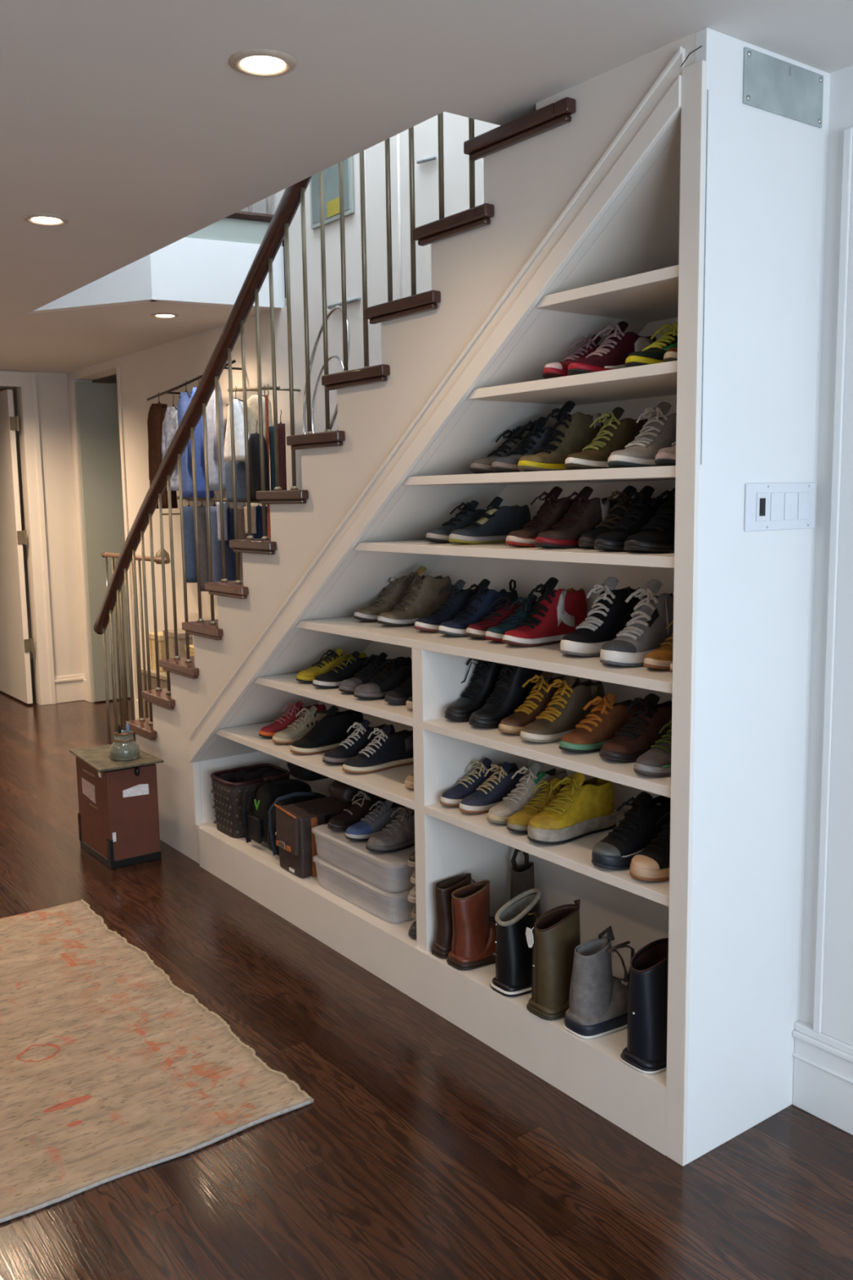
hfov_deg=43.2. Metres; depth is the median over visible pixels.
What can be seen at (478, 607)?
sneaker
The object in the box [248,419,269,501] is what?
coat
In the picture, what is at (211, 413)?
shirt
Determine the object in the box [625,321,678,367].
sneaker
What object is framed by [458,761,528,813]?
sneaker
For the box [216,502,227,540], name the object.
scarf
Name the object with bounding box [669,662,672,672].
sneaker
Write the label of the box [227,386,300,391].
rail
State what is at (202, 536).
trousers
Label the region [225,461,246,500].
denim jacket
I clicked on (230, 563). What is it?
trousers
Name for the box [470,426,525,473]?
sneaker
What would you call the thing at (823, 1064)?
baseboard
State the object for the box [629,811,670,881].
sneaker
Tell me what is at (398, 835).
sneaker
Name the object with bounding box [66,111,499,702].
wall
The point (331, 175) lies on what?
picture frame
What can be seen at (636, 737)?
sneaker
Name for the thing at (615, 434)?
sneaker
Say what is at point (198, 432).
shirt
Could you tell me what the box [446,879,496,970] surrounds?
boot
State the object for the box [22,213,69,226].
recessed light
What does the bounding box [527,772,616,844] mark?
sneaker
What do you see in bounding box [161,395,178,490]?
patterned shirt
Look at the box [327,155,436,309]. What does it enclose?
trim
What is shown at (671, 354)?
sneaker
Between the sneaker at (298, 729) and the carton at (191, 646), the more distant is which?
the carton at (191, 646)
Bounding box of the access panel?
[742,47,823,128]
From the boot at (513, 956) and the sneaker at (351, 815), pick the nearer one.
the boot at (513, 956)
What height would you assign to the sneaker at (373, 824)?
0.116 m
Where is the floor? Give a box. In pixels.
[0,658,852,1279]
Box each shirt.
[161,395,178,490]
[177,380,192,497]
[187,374,213,497]
[205,381,226,490]
[223,386,248,461]
[247,390,271,442]
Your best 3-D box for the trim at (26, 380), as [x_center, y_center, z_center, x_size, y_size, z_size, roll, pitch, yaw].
[-3.410,-0.701,7.896,1.220,2.530,0.030,-6,9,-36]
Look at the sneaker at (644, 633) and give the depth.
2.70 m
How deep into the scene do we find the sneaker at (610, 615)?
2.87 m
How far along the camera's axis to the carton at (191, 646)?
6.18 m
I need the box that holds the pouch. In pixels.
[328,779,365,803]
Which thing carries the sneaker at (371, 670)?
on the shelves
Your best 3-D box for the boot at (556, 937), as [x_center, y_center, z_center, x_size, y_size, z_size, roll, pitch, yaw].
[0.385,0.857,2.940,0.230,0.291,0.121,-6,9,-36]
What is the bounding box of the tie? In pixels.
[277,409,286,490]
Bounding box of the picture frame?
[309,155,354,229]
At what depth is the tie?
5.36 m
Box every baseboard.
[54,673,87,703]
[135,699,138,719]
[792,1020,852,1135]
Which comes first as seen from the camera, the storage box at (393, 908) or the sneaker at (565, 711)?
the sneaker at (565, 711)
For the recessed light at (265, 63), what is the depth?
2.33 m
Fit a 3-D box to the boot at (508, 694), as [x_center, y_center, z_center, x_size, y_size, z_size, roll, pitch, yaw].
[0.242,0.139,3.182,0.299,0.209,0.101,-6,9,-36]
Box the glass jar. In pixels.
[109,728,139,760]
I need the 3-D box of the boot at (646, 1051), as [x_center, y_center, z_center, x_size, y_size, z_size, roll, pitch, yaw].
[0.592,0.892,2.669,0.230,0.287,0.125,-6,9,-36]
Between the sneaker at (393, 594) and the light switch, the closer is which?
the light switch
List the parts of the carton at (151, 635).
lid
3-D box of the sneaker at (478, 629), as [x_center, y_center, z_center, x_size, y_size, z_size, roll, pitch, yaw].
[0.236,-0.076,3.277,0.301,0.126,0.095,-6,9,-36]
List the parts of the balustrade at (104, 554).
rail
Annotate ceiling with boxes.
[0,0,852,402]
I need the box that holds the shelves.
[188,45,708,1166]
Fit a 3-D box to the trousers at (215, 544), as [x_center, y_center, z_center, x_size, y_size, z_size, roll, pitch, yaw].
[-1.185,-0.553,6.066,0.091,0.536,0.146,-6,9,-36]
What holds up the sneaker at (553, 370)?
on the shelves
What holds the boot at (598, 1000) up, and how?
on the shelves
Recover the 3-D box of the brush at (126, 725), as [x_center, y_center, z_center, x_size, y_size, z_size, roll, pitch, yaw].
[-1.302,0.431,4.695,0.023,0.143,0.014,4,9,35]
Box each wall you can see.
[0,369,84,705]
[13,402,33,658]
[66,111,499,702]
[686,27,830,1164]
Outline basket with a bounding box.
[210,763,290,838]
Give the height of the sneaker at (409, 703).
0.121 m
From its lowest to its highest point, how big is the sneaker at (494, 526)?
0.137 m
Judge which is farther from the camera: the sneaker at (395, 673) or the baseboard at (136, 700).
the baseboard at (136, 700)
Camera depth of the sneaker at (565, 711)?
2.97 m
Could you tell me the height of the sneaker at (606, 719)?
0.137 m
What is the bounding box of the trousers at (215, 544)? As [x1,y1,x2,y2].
[205,493,222,582]
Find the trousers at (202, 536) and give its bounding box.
[192,502,208,591]
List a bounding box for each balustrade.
[100,551,168,730]
[225,195,273,222]
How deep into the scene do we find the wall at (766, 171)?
2.47 m
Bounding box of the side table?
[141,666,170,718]
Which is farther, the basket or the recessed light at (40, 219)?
the basket
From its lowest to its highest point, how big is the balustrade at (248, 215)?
0.977 m
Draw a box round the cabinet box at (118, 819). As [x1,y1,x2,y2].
[69,744,164,869]
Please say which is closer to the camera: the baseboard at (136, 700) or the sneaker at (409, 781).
the sneaker at (409, 781)
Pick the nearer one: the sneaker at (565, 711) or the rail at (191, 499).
the sneaker at (565, 711)
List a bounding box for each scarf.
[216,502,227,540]
[268,426,275,490]
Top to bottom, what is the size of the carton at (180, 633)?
0.262 m
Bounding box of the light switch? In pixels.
[744,482,816,531]
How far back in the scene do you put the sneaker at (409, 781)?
3.42 m
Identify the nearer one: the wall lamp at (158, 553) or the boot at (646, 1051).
the boot at (646, 1051)
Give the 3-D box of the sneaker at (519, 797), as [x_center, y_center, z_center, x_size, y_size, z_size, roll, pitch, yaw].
[0.291,0.435,3.136,0.301,0.152,0.101,-6,9,-36]
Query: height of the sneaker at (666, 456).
0.164 m
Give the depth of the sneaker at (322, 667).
3.95 m
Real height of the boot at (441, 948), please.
0.235 m
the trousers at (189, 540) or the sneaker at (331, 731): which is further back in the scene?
the trousers at (189, 540)
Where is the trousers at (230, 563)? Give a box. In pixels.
[220,502,239,581]
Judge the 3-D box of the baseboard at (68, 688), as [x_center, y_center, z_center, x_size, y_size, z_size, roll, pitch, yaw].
[-2.784,0.386,8.450,0.240,0.210,0.100,-6,9,-36]
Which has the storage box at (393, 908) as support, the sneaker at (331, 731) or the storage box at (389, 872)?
the storage box at (389, 872)
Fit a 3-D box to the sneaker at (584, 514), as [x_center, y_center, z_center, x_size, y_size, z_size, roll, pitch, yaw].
[0.404,-0.330,2.889,0.301,0.161,0.101,-6,9,-36]
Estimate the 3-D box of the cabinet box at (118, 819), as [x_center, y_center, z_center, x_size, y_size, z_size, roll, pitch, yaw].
[-1.385,0.732,4.793,0.280,0.448,0.470,-6,9,-36]
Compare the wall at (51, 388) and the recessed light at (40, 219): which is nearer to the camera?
the recessed light at (40, 219)
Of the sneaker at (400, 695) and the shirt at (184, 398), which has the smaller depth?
the sneaker at (400, 695)
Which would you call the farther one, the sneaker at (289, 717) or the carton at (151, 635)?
the carton at (151, 635)
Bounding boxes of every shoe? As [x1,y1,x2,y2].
[407,850,415,867]
[407,885,416,903]
[408,920,416,938]
[410,869,415,884]
[410,904,416,919]
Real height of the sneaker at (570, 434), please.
0.194 m
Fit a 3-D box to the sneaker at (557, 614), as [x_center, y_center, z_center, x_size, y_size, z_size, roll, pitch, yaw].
[0.337,-0.085,3.103,0.309,0.187,0.101,-6,9,-36]
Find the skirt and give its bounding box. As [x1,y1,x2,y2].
[236,502,248,539]
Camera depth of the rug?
2.97 m
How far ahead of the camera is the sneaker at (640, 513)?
2.68 m
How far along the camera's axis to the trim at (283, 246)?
5.77 m
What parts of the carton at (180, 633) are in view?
lid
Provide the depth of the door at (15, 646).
8.32 m
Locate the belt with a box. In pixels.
[263,384,271,537]
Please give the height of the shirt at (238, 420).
0.379 m
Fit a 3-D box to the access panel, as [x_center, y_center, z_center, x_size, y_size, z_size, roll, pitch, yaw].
[0.783,-1.203,2.350,0.280,0.112,0.010,-6,9,-36]
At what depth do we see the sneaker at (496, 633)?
3.15 m
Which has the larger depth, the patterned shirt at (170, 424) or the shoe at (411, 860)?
the patterned shirt at (170, 424)
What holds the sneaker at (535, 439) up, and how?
on the shelves
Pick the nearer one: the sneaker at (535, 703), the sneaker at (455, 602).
the sneaker at (535, 703)
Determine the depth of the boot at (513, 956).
3.02 m
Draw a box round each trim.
[0,370,56,705]
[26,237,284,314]
[68,366,137,719]
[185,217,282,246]
[282,239,286,297]
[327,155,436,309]
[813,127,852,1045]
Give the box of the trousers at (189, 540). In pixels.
[182,499,196,582]
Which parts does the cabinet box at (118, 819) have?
lid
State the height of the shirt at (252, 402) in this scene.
0.316 m
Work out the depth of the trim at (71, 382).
8.17 m
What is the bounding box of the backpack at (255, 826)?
[241,777,311,843]
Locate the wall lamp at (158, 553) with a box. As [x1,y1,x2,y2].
[155,513,180,564]
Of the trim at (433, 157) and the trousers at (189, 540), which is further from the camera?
the trousers at (189, 540)
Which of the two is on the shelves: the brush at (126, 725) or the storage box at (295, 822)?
the storage box at (295, 822)
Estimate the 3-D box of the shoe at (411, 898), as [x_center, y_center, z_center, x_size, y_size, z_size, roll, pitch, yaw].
[0.043,0.793,3.478,0.262,0.049,0.095,-6,9,-36]
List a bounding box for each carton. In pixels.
[148,631,165,671]
[162,628,192,673]
[185,644,194,656]
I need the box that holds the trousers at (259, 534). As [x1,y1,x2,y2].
[251,502,267,538]
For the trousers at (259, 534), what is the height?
0.266 m
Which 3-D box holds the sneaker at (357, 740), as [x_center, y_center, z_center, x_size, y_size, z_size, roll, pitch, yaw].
[-0.244,0.356,3.848,0.301,0.137,0.101,-6,9,-36]
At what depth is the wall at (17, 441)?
10.70 m
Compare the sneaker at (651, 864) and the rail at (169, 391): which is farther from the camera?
the rail at (169, 391)
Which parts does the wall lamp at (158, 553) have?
lamp shade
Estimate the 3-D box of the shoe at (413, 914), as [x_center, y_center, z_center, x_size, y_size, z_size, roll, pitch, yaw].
[0.053,0.850,3.493,0.262,0.049,0.095,-6,9,-36]
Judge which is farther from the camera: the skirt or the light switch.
the skirt
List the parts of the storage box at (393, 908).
lid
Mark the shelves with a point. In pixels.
(643, 271)
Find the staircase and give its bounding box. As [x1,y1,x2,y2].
[93,32,695,862]
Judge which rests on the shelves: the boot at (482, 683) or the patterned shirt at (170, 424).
the boot at (482, 683)
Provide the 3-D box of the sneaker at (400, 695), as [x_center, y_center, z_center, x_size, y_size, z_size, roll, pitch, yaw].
[-0.016,0.126,3.560,0.301,0.142,0.101,-6,9,-36]
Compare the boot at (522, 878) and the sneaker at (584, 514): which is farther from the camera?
the boot at (522, 878)
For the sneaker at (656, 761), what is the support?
on the shelves
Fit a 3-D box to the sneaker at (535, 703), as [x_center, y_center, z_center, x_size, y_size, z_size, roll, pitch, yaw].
[0.322,0.170,3.095,0.301,0.167,0.101,-6,9,-36]
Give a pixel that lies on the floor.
(422, 1150)
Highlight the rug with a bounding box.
[0,898,313,1222]
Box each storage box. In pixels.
[274,795,353,878]
[311,823,415,892]
[312,854,416,924]
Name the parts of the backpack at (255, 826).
green cord, handle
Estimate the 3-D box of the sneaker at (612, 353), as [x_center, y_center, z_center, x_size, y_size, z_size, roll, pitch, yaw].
[0.466,-0.729,2.708,0.299,0.147,0.101,-6,9,-36]
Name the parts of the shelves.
panel, shelf, shelf, sloping trim, sloping trim, sloping trim, sloped panel, panel, shelf, shelf, shelf, shelf, shelf, shelf, shelf, frame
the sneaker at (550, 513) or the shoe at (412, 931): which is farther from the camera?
the shoe at (412, 931)
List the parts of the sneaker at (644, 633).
black panel, white panel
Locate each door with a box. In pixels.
[0,389,33,703]
[75,382,130,702]
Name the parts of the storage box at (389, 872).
lid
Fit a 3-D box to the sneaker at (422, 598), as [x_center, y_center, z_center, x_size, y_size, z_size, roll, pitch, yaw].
[-0.042,-0.151,3.621,0.301,0.192,0.101,-6,9,-36]
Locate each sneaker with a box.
[258,700,326,737]
[271,705,339,744]
[289,705,363,754]
[296,648,367,683]
[312,650,374,688]
[322,719,395,764]
[327,791,396,831]
[338,652,412,693]
[342,724,413,773]
[345,799,405,840]
[353,574,423,622]
[353,657,412,699]
[365,806,414,852]
[377,565,451,626]
[384,665,412,704]
[404,773,413,788]
[405,696,413,709]
[414,579,489,631]
[425,500,485,542]
[438,578,519,636]
[440,757,518,806]
[448,496,530,544]
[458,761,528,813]
[465,593,536,638]
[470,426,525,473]
[484,594,537,641]
[486,761,568,824]
[491,417,552,472]
[497,671,580,734]
[502,577,586,646]
[505,486,574,546]
[506,777,565,833]
[517,400,603,471]
[520,675,604,742]
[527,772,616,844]
[534,486,619,548]
[542,334,600,378]
[559,693,639,752]
[560,577,643,656]
[564,407,648,470]
[567,320,657,375]
[577,485,656,548]
[591,791,671,869]
[593,485,664,551]
[599,693,672,761]
[600,579,673,666]
[607,401,676,468]
[623,486,675,552]
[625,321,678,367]
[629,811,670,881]
[633,720,671,776]
[643,620,673,670]
[654,441,675,466]
[662,346,677,362]
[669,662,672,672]
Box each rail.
[146,360,241,400]
[176,496,260,502]
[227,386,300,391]
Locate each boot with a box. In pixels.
[431,872,496,958]
[444,657,503,720]
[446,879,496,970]
[468,662,542,728]
[490,888,542,996]
[510,848,541,915]
[525,898,580,1020]
[563,925,634,1039]
[619,937,668,1074]
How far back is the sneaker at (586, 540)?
2.81 m
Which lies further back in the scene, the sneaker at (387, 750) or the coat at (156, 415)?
the coat at (156, 415)
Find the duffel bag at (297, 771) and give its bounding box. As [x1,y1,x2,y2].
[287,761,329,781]
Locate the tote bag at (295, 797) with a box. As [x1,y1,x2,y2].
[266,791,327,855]
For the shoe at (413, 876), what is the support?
on the shoe at (411, 898)
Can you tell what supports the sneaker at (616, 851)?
on the shelves
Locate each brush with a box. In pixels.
[117,724,120,733]
[125,723,128,733]
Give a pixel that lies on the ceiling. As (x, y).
(131, 122)
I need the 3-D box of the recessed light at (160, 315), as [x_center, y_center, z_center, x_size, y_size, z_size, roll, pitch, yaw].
[-1.386,-1.718,5.707,0.148,0.008,0.148,-6,9,-36]
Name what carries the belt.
hanging from the rail at (270, 388)
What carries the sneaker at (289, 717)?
on the shelves
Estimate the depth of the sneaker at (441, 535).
3.28 m
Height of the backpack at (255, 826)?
0.276 m
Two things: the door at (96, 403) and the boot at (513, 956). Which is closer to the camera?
the boot at (513, 956)
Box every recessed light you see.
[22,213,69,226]
[150,312,178,318]
[228,48,297,77]
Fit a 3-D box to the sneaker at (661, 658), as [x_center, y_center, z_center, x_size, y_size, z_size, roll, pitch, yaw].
[0.641,-0.004,2.666,0.303,0.131,0.093,-6,9,-36]
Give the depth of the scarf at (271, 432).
5.41 m
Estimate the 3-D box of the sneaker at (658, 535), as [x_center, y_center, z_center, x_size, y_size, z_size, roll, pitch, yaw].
[0.592,-0.296,2.620,0.304,0.159,0.126,-6,9,-36]
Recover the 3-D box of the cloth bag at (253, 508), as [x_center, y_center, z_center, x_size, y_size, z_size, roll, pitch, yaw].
[-0.910,-0.656,5.574,0.061,0.209,0.071,-6,9,-36]
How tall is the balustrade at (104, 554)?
1.255 m
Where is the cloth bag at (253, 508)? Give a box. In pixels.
[244,505,256,533]
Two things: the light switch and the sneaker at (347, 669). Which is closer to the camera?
the light switch
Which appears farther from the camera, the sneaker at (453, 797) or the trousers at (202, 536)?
the trousers at (202, 536)
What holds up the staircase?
on the floor
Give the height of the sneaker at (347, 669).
0.116 m
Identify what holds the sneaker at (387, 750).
on the shelves
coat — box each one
[146,392,177,508]
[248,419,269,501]
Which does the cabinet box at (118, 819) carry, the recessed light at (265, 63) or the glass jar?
the glass jar
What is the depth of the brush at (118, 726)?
4.71 m

